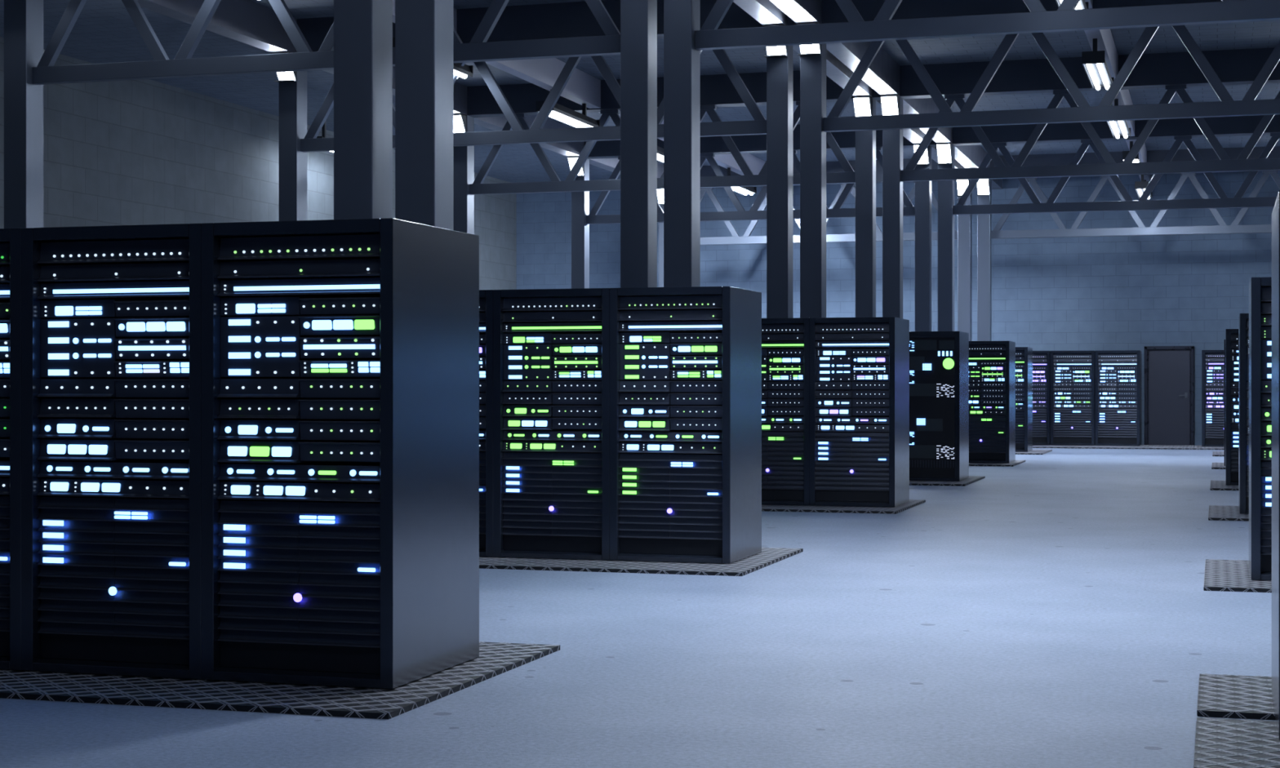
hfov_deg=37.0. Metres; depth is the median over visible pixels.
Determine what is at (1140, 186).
ceiling light
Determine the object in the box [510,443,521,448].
light
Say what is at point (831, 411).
light
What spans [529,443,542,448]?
light
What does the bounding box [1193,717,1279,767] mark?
floor grate
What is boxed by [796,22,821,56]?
lamp
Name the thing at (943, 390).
light
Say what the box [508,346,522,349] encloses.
light
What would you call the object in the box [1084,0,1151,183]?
purlin
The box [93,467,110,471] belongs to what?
light
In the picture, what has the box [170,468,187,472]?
light
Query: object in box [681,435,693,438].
light
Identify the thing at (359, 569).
light
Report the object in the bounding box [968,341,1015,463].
rack
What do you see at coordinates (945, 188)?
steel column
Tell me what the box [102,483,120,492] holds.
light
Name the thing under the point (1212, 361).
rack
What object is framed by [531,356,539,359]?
light
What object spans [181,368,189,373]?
light
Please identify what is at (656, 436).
light
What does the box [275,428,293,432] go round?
light
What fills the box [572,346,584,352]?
light
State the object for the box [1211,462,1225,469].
floor grate
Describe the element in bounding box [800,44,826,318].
steel column
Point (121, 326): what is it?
light
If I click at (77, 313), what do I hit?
light
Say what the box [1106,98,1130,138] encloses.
ceiling light
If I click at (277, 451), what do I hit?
light
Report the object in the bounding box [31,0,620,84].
roof truss
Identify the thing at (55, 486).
light
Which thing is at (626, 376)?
light
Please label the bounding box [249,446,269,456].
light
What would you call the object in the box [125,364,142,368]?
light
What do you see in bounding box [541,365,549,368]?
light
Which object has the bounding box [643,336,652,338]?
light
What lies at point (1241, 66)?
cross beam
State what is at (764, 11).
beam
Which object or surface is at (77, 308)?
light
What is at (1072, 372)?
rack
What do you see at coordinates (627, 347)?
light
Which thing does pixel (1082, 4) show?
ceiling light
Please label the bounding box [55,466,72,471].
light
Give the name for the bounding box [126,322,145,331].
light
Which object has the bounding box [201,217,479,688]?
rack
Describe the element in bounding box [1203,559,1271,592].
floor grate
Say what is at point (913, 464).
vent grille
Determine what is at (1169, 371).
door
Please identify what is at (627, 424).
light
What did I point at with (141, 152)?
wall
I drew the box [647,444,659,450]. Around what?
light
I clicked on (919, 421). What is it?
light
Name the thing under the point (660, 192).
lamp
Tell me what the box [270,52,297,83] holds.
lamp
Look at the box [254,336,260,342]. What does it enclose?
light
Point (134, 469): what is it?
light
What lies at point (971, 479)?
floor grate
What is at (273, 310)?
light
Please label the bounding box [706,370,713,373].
light
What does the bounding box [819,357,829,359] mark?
light
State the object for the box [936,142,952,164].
lamp
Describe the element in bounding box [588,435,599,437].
light
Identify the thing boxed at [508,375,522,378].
light
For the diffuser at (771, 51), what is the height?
0.334 m
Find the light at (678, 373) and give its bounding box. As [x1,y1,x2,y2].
[677,372,688,374]
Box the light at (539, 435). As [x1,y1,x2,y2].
[537,434,549,436]
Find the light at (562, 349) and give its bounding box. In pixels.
[560,346,571,352]
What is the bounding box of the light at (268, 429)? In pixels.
[265,426,271,433]
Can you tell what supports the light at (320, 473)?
attached to the rack at (340, 357)
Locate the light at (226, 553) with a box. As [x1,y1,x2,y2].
[223,550,245,555]
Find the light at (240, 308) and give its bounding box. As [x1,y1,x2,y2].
[235,303,255,313]
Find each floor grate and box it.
[0,641,559,719]
[479,547,803,576]
[761,499,925,514]
[909,475,985,486]
[968,460,1025,466]
[1015,449,1052,454]
[1032,444,1223,449]
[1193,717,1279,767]
[1196,673,1275,719]
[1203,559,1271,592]
[1208,505,1248,520]
[1209,480,1238,490]
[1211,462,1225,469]
[1212,451,1223,456]
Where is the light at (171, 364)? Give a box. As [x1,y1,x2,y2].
[169,362,179,367]
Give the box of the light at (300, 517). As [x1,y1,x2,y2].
[299,515,316,519]
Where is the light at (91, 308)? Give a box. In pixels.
[88,306,102,310]
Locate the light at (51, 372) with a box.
[48,369,69,375]
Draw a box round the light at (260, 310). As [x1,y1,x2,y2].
[257,308,271,312]
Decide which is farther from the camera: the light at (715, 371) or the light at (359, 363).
the light at (715, 371)
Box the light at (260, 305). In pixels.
[257,303,271,308]
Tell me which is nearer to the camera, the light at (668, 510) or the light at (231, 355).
the light at (231, 355)
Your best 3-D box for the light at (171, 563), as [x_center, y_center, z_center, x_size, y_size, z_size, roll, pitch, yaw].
[-2.240,0.872,9.260,0.089,0.018,0.007,0,0,17]
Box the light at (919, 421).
[916,418,924,425]
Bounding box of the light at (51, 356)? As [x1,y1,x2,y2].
[48,353,69,359]
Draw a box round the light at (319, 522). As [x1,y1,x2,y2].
[317,520,334,524]
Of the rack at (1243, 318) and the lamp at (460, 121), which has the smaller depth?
the rack at (1243, 318)
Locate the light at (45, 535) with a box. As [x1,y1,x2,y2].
[42,532,63,538]
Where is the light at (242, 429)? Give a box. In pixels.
[238,425,257,435]
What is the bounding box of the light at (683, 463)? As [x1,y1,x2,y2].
[682,462,693,464]
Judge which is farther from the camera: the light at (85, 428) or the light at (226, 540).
the light at (85, 428)
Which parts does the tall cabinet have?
inset panel, inset panel, inset panel, inset panel, inset panel, inset panel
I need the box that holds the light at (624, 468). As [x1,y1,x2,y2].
[622,467,636,471]
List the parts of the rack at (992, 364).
louvre panel, blanking panel, louvre panel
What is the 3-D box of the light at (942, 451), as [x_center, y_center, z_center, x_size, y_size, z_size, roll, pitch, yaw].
[4.473,0.998,28.003,0.258,0.194,0.018,0,0,17]
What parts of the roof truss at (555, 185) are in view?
gusset plate, gusset plate, gusset plate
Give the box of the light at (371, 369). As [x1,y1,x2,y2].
[369,367,379,372]
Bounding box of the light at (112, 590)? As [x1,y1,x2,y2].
[108,586,116,595]
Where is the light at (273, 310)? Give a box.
[271,308,285,312]
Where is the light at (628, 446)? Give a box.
[626,444,639,449]
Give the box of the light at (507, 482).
[506,481,519,484]
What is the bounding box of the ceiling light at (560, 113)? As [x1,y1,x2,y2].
[535,89,599,127]
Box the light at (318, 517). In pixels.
[317,515,334,519]
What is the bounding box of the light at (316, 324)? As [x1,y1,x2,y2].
[311,320,332,329]
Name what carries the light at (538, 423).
attached to the rack at (551, 347)
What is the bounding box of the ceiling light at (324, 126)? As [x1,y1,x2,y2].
[316,120,333,152]
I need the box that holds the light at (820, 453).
[818,452,827,454]
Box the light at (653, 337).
[652,336,661,338]
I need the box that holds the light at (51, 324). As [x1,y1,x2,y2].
[48,321,69,327]
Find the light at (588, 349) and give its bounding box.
[585,346,597,352]
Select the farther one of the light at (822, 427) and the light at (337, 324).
the light at (822, 427)
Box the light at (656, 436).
[655,435,666,437]
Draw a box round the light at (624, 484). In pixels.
[622,483,636,486]
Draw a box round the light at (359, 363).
[357,361,368,366]
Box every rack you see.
[0,228,21,670]
[21,223,201,679]
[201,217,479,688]
[479,289,493,557]
[493,288,609,560]
[609,286,761,564]
[761,317,809,506]
[808,316,909,506]
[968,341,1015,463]
[1015,346,1032,452]
[1032,351,1050,444]
[1050,351,1094,445]
[1094,350,1142,445]
[1201,350,1223,446]
[1223,339,1225,466]
[1225,328,1238,485]
[1238,313,1248,514]
[1248,276,1271,580]
[1271,190,1279,740]
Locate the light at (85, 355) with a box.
[83,353,96,357]
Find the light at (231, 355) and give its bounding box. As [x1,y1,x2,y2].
[228,352,250,358]
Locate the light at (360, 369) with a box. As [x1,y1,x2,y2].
[358,367,368,372]
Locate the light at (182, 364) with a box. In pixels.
[180,362,189,367]
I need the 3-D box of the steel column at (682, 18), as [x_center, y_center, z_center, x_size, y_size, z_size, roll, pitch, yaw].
[0.419,-1.625,19.065,0.447,6.150,0.490,0,0,17]
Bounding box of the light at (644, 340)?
[643,339,652,342]
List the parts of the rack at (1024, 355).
louvre panel, blanking panel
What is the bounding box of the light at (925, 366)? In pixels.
[922,364,931,370]
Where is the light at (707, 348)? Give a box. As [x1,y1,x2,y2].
[704,346,717,351]
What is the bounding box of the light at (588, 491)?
[587,490,598,493]
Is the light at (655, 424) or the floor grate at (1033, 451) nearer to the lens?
the light at (655, 424)
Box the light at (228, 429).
[225,426,231,433]
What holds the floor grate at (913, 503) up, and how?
on the floor
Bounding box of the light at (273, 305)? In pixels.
[271,303,285,307]
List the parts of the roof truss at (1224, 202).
gusset plate, gusset plate, gusset plate, gusset plate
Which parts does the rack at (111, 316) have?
louvre panel, blanking panel, louvre panel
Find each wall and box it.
[0,36,516,289]
[516,170,1279,445]
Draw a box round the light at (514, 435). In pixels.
[513,434,524,436]
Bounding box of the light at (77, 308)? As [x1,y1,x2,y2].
[75,306,88,310]
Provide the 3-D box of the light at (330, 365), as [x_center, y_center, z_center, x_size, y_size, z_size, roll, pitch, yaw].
[-1.424,-0.086,9.046,0.088,0.018,0.025,0,0,17]
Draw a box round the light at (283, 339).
[281,337,295,341]
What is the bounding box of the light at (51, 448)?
[47,444,66,453]
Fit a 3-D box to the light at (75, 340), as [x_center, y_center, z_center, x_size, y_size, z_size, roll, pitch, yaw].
[-2.786,-0.213,9.463,0.030,0.030,0.025,0,0,17]
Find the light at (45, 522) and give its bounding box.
[42,520,63,525]
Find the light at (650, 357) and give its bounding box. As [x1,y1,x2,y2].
[648,355,657,358]
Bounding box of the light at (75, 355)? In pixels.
[72,352,78,359]
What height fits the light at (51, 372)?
0.029 m
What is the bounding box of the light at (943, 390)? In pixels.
[936,383,954,397]
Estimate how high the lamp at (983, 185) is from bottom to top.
0.385 m
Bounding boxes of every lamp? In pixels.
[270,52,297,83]
[453,114,466,133]
[567,156,584,176]
[657,189,663,204]
[762,24,787,57]
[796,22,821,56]
[853,96,871,115]
[880,94,899,115]
[913,144,928,165]
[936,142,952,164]
[956,179,969,196]
[976,178,989,195]
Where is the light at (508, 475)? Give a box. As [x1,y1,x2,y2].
[506,473,519,477]
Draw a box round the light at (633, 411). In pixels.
[631,408,643,413]
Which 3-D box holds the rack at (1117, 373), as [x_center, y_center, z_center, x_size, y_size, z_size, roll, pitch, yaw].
[11.136,0.324,44.516,1.000,2.190,1.090,0,0,17]
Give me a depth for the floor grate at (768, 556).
15.02 m
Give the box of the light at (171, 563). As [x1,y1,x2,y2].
[168,561,186,566]
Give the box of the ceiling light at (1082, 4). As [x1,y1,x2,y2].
[1055,0,1088,9]
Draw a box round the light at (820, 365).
[819,364,829,366]
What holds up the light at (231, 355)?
attached to the rack at (340, 357)
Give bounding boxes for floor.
[0,448,1275,767]
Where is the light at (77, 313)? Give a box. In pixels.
[75,311,88,315]
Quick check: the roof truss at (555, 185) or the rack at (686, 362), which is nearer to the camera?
the rack at (686, 362)
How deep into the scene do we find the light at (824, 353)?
22.30 m
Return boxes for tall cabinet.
[909,331,968,481]
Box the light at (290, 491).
[285,486,305,495]
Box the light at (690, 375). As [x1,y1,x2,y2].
[688,374,699,377]
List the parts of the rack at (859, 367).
louvre panel, blanking panel, louvre panel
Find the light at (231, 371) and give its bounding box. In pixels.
[228,368,250,375]
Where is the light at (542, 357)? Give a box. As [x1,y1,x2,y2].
[541,356,549,359]
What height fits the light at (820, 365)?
0.029 m
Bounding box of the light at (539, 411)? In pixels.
[537,409,548,412]
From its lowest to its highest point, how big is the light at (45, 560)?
0.026 m
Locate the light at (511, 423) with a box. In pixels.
[508,420,519,426]
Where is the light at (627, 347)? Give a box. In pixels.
[625,345,639,349]
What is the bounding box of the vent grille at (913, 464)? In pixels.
[909,460,954,467]
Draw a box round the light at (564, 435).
[563,434,574,436]
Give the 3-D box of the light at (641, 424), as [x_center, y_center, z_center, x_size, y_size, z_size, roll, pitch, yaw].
[0.042,0.323,15.366,0.102,0.047,0.025,0,0,17]
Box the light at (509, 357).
[508,355,522,359]
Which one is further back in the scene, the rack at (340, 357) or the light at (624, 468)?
the light at (624, 468)
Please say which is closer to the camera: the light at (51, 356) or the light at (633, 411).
the light at (51, 356)
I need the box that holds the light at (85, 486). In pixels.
[80,482,99,492]
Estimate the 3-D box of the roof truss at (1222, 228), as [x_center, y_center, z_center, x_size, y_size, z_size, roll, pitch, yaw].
[11.357,-4.013,42.794,6.940,1.373,0.120,0,0,17]
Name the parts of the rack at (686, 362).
louvre panel, blanking panel, louvre panel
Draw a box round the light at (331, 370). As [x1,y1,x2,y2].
[329,368,346,372]
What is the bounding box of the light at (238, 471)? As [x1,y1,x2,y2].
[236,469,254,473]
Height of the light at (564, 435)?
0.019 m
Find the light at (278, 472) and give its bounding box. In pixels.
[276,470,294,474]
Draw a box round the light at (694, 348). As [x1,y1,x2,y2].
[691,346,703,351]
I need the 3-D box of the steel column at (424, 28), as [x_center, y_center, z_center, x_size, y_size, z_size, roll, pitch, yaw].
[-1.449,-1.625,12.873,0.447,6.150,0.490,0,0,17]
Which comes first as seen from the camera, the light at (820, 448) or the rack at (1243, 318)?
the rack at (1243, 318)
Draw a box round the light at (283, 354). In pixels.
[281,352,295,356]
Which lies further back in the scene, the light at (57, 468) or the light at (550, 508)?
the light at (550, 508)
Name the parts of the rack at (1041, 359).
louvre panel, blanking panel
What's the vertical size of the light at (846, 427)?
0.044 m
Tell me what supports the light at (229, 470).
attached to the rack at (340, 357)
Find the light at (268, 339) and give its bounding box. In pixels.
[266,337,279,341]
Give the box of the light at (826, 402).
[824,400,833,404]
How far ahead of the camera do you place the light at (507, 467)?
15.66 m
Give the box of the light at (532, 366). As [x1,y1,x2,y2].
[531,365,539,368]
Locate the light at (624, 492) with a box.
[622,490,636,494]
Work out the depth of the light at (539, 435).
15.60 m
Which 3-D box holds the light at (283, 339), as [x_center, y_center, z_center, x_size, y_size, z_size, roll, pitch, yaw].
[-1.672,-0.213,9.127,0.071,0.019,0.025,0,0,17]
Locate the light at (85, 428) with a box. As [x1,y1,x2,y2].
[82,425,88,431]
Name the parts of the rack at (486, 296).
louvre panel, blanking panel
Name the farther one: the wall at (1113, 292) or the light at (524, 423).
the wall at (1113, 292)
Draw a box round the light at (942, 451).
[936,445,954,458]
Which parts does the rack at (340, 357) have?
louvre panel, blanking panel, louvre panel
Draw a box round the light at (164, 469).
[161,466,168,473]
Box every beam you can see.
[297,0,1243,51]
[466,47,1279,117]
[584,115,1279,159]
[700,146,1279,187]
[733,0,977,190]
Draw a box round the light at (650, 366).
[648,365,657,368]
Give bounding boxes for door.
[1144,346,1194,445]
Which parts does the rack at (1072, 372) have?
louvre panel, blanking panel, louvre panel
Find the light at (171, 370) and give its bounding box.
[169,368,180,373]
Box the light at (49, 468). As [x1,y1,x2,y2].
[46,465,52,471]
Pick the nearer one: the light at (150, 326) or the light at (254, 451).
the light at (254, 451)
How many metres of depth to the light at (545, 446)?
15.59 m
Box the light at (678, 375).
[677,374,688,377]
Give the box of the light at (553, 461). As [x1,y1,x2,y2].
[552,460,562,462]
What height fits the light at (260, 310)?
0.019 m
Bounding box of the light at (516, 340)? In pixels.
[513,337,524,342]
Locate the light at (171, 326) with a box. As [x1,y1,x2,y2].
[166,321,185,331]
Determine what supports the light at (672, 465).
attached to the rack at (686, 362)
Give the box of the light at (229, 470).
[226,467,233,474]
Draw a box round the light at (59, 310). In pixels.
[54,306,73,315]
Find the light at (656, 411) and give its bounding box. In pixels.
[655,410,666,413]
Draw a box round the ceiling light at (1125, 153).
[1122,141,1140,162]
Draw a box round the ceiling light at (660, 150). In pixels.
[657,146,663,162]
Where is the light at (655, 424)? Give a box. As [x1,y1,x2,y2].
[652,421,665,427]
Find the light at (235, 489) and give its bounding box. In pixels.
[231,484,250,494]
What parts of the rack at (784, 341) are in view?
louvre panel, blanking panel, louvre panel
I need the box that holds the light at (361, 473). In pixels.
[359,471,377,475]
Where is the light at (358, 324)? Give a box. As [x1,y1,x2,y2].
[354,320,374,329]
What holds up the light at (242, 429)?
attached to the rack at (340, 357)
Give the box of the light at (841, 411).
[839,409,848,413]
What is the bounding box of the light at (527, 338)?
[526,337,534,339]
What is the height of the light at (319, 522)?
0.015 m
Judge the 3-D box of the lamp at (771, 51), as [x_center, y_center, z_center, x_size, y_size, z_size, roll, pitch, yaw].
[1.771,-4.495,25.104,0.287,0.385,0.260,0,0,17]
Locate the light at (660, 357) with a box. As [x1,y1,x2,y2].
[658,355,667,358]
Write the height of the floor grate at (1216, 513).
0.029 m
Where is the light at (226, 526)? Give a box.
[223,524,245,530]
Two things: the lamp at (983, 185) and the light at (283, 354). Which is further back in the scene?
the lamp at (983, 185)
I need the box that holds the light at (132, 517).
[131,515,147,519]
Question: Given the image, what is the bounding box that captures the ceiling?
[0,0,1279,182]
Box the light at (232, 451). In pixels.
[227,446,247,456]
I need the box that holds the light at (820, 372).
[819,371,829,373]
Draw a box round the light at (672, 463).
[671,462,681,464]
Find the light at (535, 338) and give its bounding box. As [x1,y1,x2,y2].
[534,337,543,339]
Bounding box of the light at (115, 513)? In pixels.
[114,511,130,515]
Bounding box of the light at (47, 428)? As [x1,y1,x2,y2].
[44,425,50,431]
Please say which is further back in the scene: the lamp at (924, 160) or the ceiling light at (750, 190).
the ceiling light at (750, 190)
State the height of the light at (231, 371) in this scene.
0.029 m
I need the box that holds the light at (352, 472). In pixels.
[349,469,355,476]
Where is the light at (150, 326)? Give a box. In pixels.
[146,321,165,331]
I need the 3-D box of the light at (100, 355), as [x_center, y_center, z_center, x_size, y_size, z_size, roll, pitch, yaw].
[-2.630,-0.140,9.416,0.071,0.019,0.025,0,0,17]
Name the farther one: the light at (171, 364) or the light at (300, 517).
the light at (171, 364)
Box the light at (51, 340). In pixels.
[48,337,69,343]
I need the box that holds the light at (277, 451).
[271,446,291,457]
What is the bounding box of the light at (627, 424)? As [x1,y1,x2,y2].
[624,421,636,426]
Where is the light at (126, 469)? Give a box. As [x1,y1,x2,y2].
[123,466,128,472]
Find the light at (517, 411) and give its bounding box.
[514,408,526,413]
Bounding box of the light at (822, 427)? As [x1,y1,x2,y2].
[821,426,829,429]
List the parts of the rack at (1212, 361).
louvre panel, blanking panel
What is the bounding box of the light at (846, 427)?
[845,426,854,429]
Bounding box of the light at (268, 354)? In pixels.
[266,352,279,356]
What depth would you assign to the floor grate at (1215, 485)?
26.48 m
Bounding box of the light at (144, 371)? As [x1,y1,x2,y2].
[142,368,159,373]
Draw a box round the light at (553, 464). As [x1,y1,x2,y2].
[552,462,562,465]
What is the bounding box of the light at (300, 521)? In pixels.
[299,520,316,523]
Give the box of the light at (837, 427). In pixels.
[835,426,844,429]
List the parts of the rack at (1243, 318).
louvre panel, blanking panel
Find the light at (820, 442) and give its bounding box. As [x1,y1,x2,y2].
[818,441,827,444]
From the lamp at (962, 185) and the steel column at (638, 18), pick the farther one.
the lamp at (962, 185)
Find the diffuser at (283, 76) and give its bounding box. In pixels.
[276,71,295,80]
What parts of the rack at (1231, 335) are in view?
louvre panel, blanking panel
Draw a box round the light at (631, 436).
[630,435,641,437]
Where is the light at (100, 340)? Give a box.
[97,338,111,342]
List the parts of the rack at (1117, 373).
louvre panel, blanking panel, louvre panel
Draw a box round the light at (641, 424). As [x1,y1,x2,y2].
[638,421,651,426]
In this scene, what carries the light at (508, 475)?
attached to the rack at (551, 347)
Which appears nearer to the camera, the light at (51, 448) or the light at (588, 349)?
the light at (51, 448)
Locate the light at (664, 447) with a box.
[661,444,673,450]
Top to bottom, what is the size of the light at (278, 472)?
0.019 m
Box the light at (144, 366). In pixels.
[142,364,159,368]
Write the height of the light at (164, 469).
0.031 m
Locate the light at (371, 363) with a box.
[369,361,379,366]
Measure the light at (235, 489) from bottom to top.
0.044 m
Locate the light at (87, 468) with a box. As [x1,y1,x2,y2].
[84,466,90,472]
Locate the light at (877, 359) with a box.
[875,357,884,361]
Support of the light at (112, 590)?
attached to the rack at (111, 316)
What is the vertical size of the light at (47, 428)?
0.031 m
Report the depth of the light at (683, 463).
15.23 m
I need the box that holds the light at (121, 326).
[118,324,124,330]
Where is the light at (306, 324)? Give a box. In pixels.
[303,321,310,328]
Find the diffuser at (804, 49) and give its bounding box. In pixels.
[800,44,819,53]
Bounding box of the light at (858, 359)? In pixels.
[857,358,866,361]
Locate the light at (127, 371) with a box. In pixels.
[125,368,142,373]
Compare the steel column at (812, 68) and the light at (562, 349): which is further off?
the steel column at (812, 68)
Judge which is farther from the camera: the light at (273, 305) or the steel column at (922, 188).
the steel column at (922, 188)
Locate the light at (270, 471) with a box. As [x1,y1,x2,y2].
[267,468,273,475]
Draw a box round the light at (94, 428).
[92,426,109,431]
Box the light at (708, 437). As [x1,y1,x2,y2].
[707,435,719,438]
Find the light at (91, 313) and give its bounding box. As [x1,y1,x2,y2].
[88,311,102,315]
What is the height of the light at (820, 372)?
0.029 m
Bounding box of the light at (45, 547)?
[42,544,63,551]
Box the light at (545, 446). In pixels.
[543,444,555,448]
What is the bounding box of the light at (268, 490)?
[263,485,283,495]
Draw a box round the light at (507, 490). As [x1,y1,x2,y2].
[506,488,519,492]
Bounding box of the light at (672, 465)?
[671,464,681,466]
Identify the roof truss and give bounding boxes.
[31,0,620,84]
[300,48,766,152]
[469,102,855,195]
[586,146,915,224]
[694,0,1279,50]
[700,181,957,244]
[823,25,1279,132]
[901,84,1279,182]
[953,133,1279,214]
[991,170,1279,239]
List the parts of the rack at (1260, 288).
louvre panel, blanking panel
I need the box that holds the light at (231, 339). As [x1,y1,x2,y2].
[228,336,250,342]
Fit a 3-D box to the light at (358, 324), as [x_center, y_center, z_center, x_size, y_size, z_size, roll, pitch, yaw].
[-1.294,-0.280,9.009,0.101,0.046,0.025,0,0,17]
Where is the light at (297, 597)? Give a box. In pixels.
[293,593,302,602]
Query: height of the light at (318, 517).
0.015 m
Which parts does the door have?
handle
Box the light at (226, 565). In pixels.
[223,562,245,568]
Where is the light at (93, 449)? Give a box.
[88,444,107,454]
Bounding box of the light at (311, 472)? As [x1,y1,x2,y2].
[308,469,314,475]
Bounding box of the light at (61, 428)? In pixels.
[57,423,75,433]
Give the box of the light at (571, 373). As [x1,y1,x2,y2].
[569,372,580,374]
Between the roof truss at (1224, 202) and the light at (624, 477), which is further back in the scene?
the roof truss at (1224, 202)
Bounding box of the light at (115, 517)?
[114,515,130,519]
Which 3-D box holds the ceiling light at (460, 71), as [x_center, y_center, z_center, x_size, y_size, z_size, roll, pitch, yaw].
[-2.837,-4.507,25.904,0.300,0.425,2.360,0,0,17]
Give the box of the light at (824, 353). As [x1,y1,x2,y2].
[822,351,831,355]
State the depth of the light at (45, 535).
9.46 m
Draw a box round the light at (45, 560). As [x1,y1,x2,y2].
[42,557,63,563]
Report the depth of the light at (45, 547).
9.46 m
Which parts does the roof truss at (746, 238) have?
gusset plate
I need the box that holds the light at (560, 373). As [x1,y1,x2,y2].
[559,372,569,374]
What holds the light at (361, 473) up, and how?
attached to the rack at (340, 357)
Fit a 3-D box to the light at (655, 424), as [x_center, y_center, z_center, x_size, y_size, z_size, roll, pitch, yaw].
[0.154,0.323,15.332,0.102,0.047,0.025,0,0,17]
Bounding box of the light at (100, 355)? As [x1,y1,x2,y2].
[97,353,111,357]
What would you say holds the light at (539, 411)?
attached to the rack at (551, 347)
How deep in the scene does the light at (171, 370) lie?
9.29 m
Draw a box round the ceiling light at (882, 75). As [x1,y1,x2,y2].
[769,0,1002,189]
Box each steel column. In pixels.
[4,0,43,228]
[279,71,306,221]
[333,0,392,219]
[395,0,453,230]
[453,115,474,234]
[571,158,589,288]
[620,0,657,288]
[658,204,663,287]
[663,0,700,287]
[766,45,793,318]
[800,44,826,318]
[855,97,875,317]
[882,96,902,318]
[915,145,931,331]
[937,143,954,331]
[957,179,972,341]
[977,178,991,341]
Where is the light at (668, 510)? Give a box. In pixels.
[666,508,672,513]
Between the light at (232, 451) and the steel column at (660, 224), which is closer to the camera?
the light at (232, 451)
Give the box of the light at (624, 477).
[622,475,636,479]
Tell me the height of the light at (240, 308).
0.047 m
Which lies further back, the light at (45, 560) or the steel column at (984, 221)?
the steel column at (984, 221)
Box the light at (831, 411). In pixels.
[829,409,838,413]
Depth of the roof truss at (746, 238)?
45.28 m
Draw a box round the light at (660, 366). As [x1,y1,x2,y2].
[658,365,667,368]
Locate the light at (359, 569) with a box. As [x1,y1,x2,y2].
[357,567,375,572]
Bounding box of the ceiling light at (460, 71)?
[392,37,473,78]
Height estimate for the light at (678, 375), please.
0.018 m
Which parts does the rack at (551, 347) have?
louvre panel, blanking panel, louvre panel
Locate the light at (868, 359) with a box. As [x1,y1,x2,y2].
[866,357,875,361]
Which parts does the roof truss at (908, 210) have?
gusset plate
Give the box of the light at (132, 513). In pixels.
[131,511,147,515]
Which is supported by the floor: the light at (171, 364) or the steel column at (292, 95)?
the steel column at (292, 95)
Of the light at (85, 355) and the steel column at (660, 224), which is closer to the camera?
the light at (85, 355)
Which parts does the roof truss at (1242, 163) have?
gusset plate, gusset plate, gusset plate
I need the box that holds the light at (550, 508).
[548,506,554,511]
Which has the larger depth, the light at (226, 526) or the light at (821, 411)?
the light at (821, 411)
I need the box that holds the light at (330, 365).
[328,364,346,367]
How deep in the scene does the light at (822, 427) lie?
22.31 m
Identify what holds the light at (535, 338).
on the rack at (551, 347)
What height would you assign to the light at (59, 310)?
0.047 m
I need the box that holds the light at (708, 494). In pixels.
[706,493,718,495]
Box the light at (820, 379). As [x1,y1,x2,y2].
[819,377,829,380]
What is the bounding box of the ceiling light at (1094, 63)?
[1081,38,1113,90]
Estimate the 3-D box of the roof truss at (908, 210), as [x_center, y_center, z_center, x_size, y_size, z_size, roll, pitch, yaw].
[2.178,-4.013,38.808,6.853,1.373,0.120,0,0,17]
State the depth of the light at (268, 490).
9.13 m
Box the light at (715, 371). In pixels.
[714,370,720,373]
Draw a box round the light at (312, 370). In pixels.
[311,368,328,372]
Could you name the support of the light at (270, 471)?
attached to the rack at (340, 357)
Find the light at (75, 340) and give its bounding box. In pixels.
[72,337,78,343]
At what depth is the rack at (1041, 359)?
44.55 m
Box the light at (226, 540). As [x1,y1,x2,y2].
[223,537,245,542]
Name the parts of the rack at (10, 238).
louvre panel, blanking panel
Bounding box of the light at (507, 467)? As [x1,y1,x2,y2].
[506,466,519,469]
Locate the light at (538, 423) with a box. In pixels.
[535,420,546,426]
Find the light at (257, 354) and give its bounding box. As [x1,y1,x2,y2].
[254,351,260,358]
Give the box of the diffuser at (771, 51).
[766,45,786,55]
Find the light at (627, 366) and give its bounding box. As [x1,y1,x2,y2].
[625,364,639,368]
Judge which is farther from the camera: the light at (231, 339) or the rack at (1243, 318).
the rack at (1243, 318)
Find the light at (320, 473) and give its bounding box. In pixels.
[318,471,336,475]
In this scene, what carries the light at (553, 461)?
on the rack at (551, 347)
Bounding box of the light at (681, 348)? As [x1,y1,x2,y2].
[678,346,690,351]
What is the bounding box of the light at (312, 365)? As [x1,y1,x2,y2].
[311,364,328,367]
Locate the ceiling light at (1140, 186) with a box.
[1134,174,1152,199]
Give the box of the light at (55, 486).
[50,482,68,491]
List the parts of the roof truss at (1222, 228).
gusset plate, gusset plate, gusset plate, gusset plate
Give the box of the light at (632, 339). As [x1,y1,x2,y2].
[629,336,641,342]
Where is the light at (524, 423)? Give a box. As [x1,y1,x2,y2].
[521,420,533,426]
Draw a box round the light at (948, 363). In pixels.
[942,358,954,368]
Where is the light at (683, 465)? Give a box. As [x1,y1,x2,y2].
[682,464,693,466]
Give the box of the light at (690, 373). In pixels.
[688,372,699,374]
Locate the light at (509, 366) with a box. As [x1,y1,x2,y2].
[508,365,522,368]
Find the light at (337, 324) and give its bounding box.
[333,320,353,329]
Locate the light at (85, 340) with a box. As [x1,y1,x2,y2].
[83,338,96,342]
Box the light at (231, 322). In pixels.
[228,319,250,325]
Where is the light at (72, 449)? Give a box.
[67,444,86,454]
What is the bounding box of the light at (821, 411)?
[819,409,828,413]
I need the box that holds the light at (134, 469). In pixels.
[132,467,149,471]
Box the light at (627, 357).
[625,355,639,359]
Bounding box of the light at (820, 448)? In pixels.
[818,447,827,449]
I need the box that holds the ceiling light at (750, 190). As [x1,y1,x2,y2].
[727,167,756,195]
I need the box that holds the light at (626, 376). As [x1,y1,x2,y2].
[625,375,639,378]

